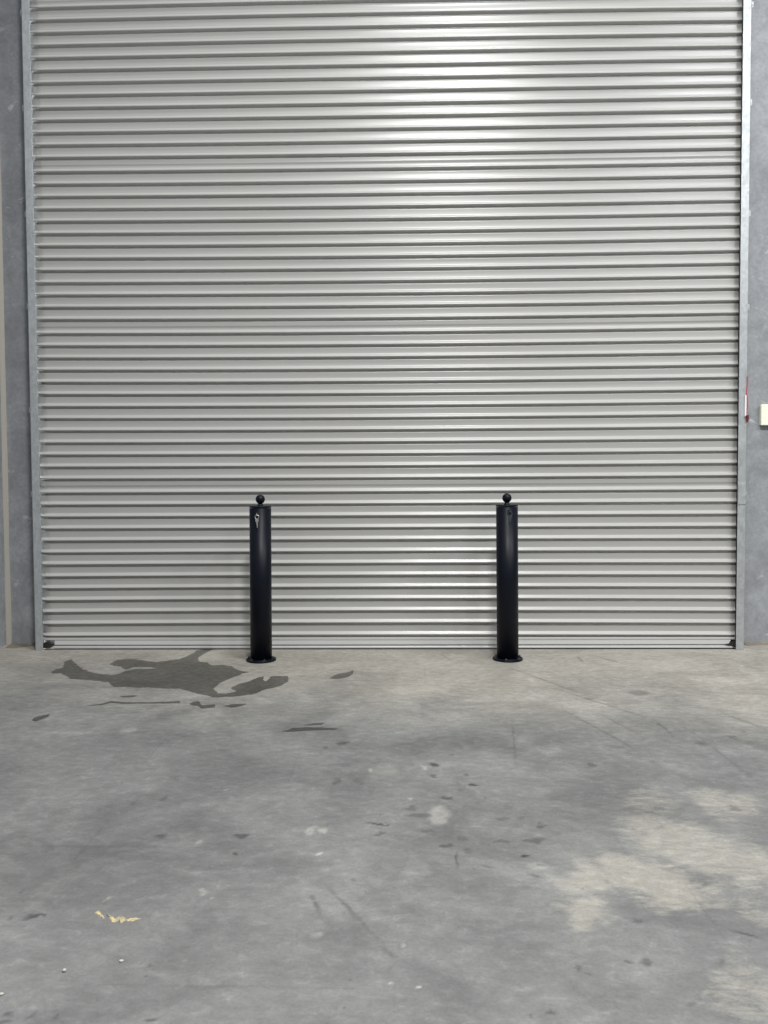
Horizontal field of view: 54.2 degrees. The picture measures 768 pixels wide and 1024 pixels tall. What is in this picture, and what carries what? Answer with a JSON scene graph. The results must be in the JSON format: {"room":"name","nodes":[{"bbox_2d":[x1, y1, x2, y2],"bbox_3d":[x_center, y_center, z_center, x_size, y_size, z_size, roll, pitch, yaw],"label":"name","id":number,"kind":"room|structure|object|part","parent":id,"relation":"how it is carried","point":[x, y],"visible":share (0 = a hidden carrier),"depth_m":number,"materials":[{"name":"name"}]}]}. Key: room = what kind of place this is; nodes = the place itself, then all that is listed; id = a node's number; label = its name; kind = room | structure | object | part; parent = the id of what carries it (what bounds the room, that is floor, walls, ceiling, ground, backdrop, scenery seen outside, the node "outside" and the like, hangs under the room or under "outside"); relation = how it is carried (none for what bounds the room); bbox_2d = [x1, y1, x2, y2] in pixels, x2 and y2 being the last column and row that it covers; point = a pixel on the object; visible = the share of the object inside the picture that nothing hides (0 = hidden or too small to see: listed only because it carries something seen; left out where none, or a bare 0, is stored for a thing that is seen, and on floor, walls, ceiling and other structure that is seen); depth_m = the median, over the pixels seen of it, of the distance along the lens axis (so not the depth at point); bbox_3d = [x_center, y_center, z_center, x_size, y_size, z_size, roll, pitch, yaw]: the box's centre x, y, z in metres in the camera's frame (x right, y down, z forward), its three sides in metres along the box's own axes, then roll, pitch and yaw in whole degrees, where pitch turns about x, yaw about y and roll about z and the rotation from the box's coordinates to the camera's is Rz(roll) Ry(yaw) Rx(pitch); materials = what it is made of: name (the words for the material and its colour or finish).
{"room":"warehouse interior","nodes":[
{"label":"warehouse interior","id":0,"kind":"room"},
{"bbox_2d":[0,391,5,646],"bbox_3d":[-2.674,-2.463,0.252,0.180,7.000,9.140,0,2,1],"label":"wall","id":1,"kind":"structure","parent":0,"point":[2,558],"depth_m":4.87,"materials":[{"name":"concrete"}]},
{"bbox_2d":[0,645,767,1023],"bbox_3d":[1.634,1.069,0.894,8.777,0.150,10.340,0,2,1],"label":"floor","id":2,"kind":"structure","parent":0,"point":[549,836],"depth_m":2.17,"materials":[{"name":"concrete"}]},
{"bbox_2d":[32,714,49,721],"bbox_3d":[-1.542,0.922,3.367,0.051,0.001,0.106,0,2,21],"label":"stain","id":3,"kind":"object","parent":2,"relation":"on","point":[35,719],"visible":1,"depth_m":3.37,"materials":[{"name":"concrete"}]},
{"bbox_2d":[95,911,138,922],"bbox_3d":[-0.645,0.973,1.798,0.127,0.002,0.035,0,2,17],"label":"smear","id":4,"kind":"object","parent":2,"relation":"on","point":[121,919],"visible":1,"depth_m":1.79,"materials":[{"name":"beige paint"}]},
{"bbox_2d":[90,701,179,705],"bbox_3d":[-1.194,0.912,3.594,0.436,0.001,0.073,-1,2,-6],"label":"stain","id":5,"kind":"object","parent":2,"relation":"on","point":[109,701],"visible":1,"depth_m":3.59,"materials":[{"name":"concrete"}]},
{"bbox_2d":[51,649,288,696],"bbox_3d":[-1.208,0.893,4.152,1.023,0.001,1.350,-2,3,-36],"label":"wet patch","id":6,"kind":"object","parent":2,"relation":"on","point":[187,673],"visible":1,"depth_m":4.09,"materials":[{"name":"grey liquid"}]},
{"bbox_2d":[190,701,214,707],"bbox_3d":[-0.859,0.912,3.545,0.150,0.001,0.081,1,2,31],"label":"stain","id":7,"kind":"object","parent":2,"relation":"on","point":[196,703],"visible":1,"depth_m":3.54,"materials":[{"name":"concrete"}]},
{"bbox_2d":[225,704,244,707],"bbox_3d":[-0.701,0.912,3.538,0.108,0.001,0.052,-2,3,-36],"label":"stain","id":8,"kind":"object","parent":2,"relation":"on","point":[231,705],"visible":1,"depth_m":3.53,"materials":[{"name":"concrete"}]},
{"bbox_2d":[246,495,275,663],"bbox_3d":[-0.729,0.389,4.435,0.177,0.983,0.177,0,2,1],"label":"bollard","id":9,"kind":"object","parent":2,"relation":"on","point":[260,537],"visible":1,"depth_m":4.38,"materials":[{"name":"black metal"}]},
{"bbox_3d":[-0.729,0.424,4.437,0.127,0.894,0.127,0,2,1],"label":"post","id":10,"kind":"part","parent":9,"relation":"part of","materials":[{"name":"black metal"}]},
{"bbox_3d":[-0.729,-0.069,4.419,0.055,0.066,0.055,0,2,1],"label":"ball knob","id":11,"kind":"part","parent":9,"relation":"part of","materials":[{"name":"black metal"}]},
{"bbox_2d":[285,727,336,731],"bbox_3d":[-0.315,0.922,3.189,0.235,0.001,0.050,-1,2,-7],"label":"stain","id":12,"kind":"object","parent":2,"relation":"on","point":[302,728],"visible":1,"depth_m":3.18,"materials":[{"name":"concrete"}]},
{"bbox_2d":[331,670,353,678],"bbox_3d":[-0.217,0.889,4.102,0.085,0.001,0.202,1,2,23],"label":"stain","id":13,"kind":"object","parent":2,"relation":"on","point":[341,675],"visible":1,"depth_m":4.08,"materials":[{"name":"concrete"}]},
{"bbox_2d":[493,493,522,662],"bbox_3d":[0.728,0.382,4.426,0.177,0.983,0.177,-1,2,1],"label":"bollard","id":14,"kind":"object","parent":2,"relation":"on","point":[506,531],"visible":1,"depth_m":4.38,"materials":[{"name":"black metal"}]},
{"bbox_3d":[0.723,-0.076,4.410,0.055,0.066,0.055,-1,2,1],"label":"ball knob","id":15,"kind":"part","parent":14,"relation":"part of","materials":[{"name":"black metal"}]},
{"bbox_3d":[0.728,0.417,4.427,0.127,0.894,0.127,-1,2,1],"label":"post","id":16,"kind":"part","parent":14,"relation":"part of","materials":[{"name":"black metal"}]},
{"bbox_2d":[0,0,767,643],"bbox_3d":[1.695,-2.648,4.813,8.777,7.000,0.160,0,2,1],"label":"wall","id":17,"kind":"structure","parent":0,"point":[12,148],"depth_m":4.82,"materials":[{"name":"concrete"}]},
{"bbox_2d":[0,160,11,644],"bbox_3d":[-2.481,-2.626,4.804,0.026,7.000,0.024,0,2,1],"label":"trim","id":18,"kind":"structure","parent":17,"relation":"attached to","point":[2,331],"depth_m":4.88,"materials":[{"name":"grey metal"}]},
{"bbox_2d":[5,643,34,647],"bbox_3d":[-2.339,0.868,4.876,0.217,0.011,0.124,0,2,1],"label":"trim","id":19,"kind":"structure","parent":17,"relation":"attached to","point":[12,645],"depth_m":4.89,"materials":[{"name":"grey concrete"}]},
{"bbox_2d":[20,0,752,649],"bbox_3d":[0.004,-1.585,4.708,4.496,4.900,0.192,0,2,1],"label":"door","id":20,"kind":"structure","parent":17,"relation":"in","point":[382,273],"depth_m":4.67,"materials":[{"name":"paint"}]},
{"bbox_3d":[-2.196,-1.574,4.711,0.049,4.899,0.097,0,2,1],"label":"guide rail","id":21,"kind":"part","parent":20,"relation":"part of","materials":[{"name":"metal"}]},
{"bbox_3d":[0.038,0.825,4.747,4.272,0.036,0.030,0,2,1],"label":"rail","id":22,"kind":"part","parent":20,"relation":"part of","materials":[{"name":"silver metal"}]},
{"bbox_3d":[2.208,-0.112,4.627,0.045,0.130,0.004,0,2,1],"label":"lock plate","id":23,"kind":"part","parent":20,"relation":"part of","materials":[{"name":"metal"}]},
{"bbox_3d":[2.202,-1.593,4.624,0.050,4.899,0.097,0,2,1],"label":"guide rail","id":24,"kind":"part","parent":20,"relation":"part of","materials":[{"name":"metal"}]},
{"bbox_2d":[746,376,748,421],"bbox_3d":[2.228,-0.691,4.601,0.020,0.282,0.010,0,2,1],"label":"strap","id":25,"kind":"object","parent":20,"relation":"hanging from","point":[747,416],"visible":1,"depth_m":4.60,"materials":[{"name":"red"}]},
{"bbox_2d":[744,641,767,645],"bbox_3d":[2.906,0.841,4.793,1.185,0.016,0.082,0,2,1],"label":"trim","id":26,"kind":"structure","parent":17,"relation":"attached to","point":[762,642],"depth_m":4.82,"materials":[{"name":"grey concrete"}]},
{"bbox_2d":[759,404,767,424],"bbox_3d":[2.458,-0.618,4.773,0.124,0.132,0.036,0,2,1],"label":"switch box","id":27,"kind":"object","parent":17,"relation":"attached to","point":[763,418],"visible":1,"depth_m":4.76,"materials":[{"name":"white plastic"}]}
]}

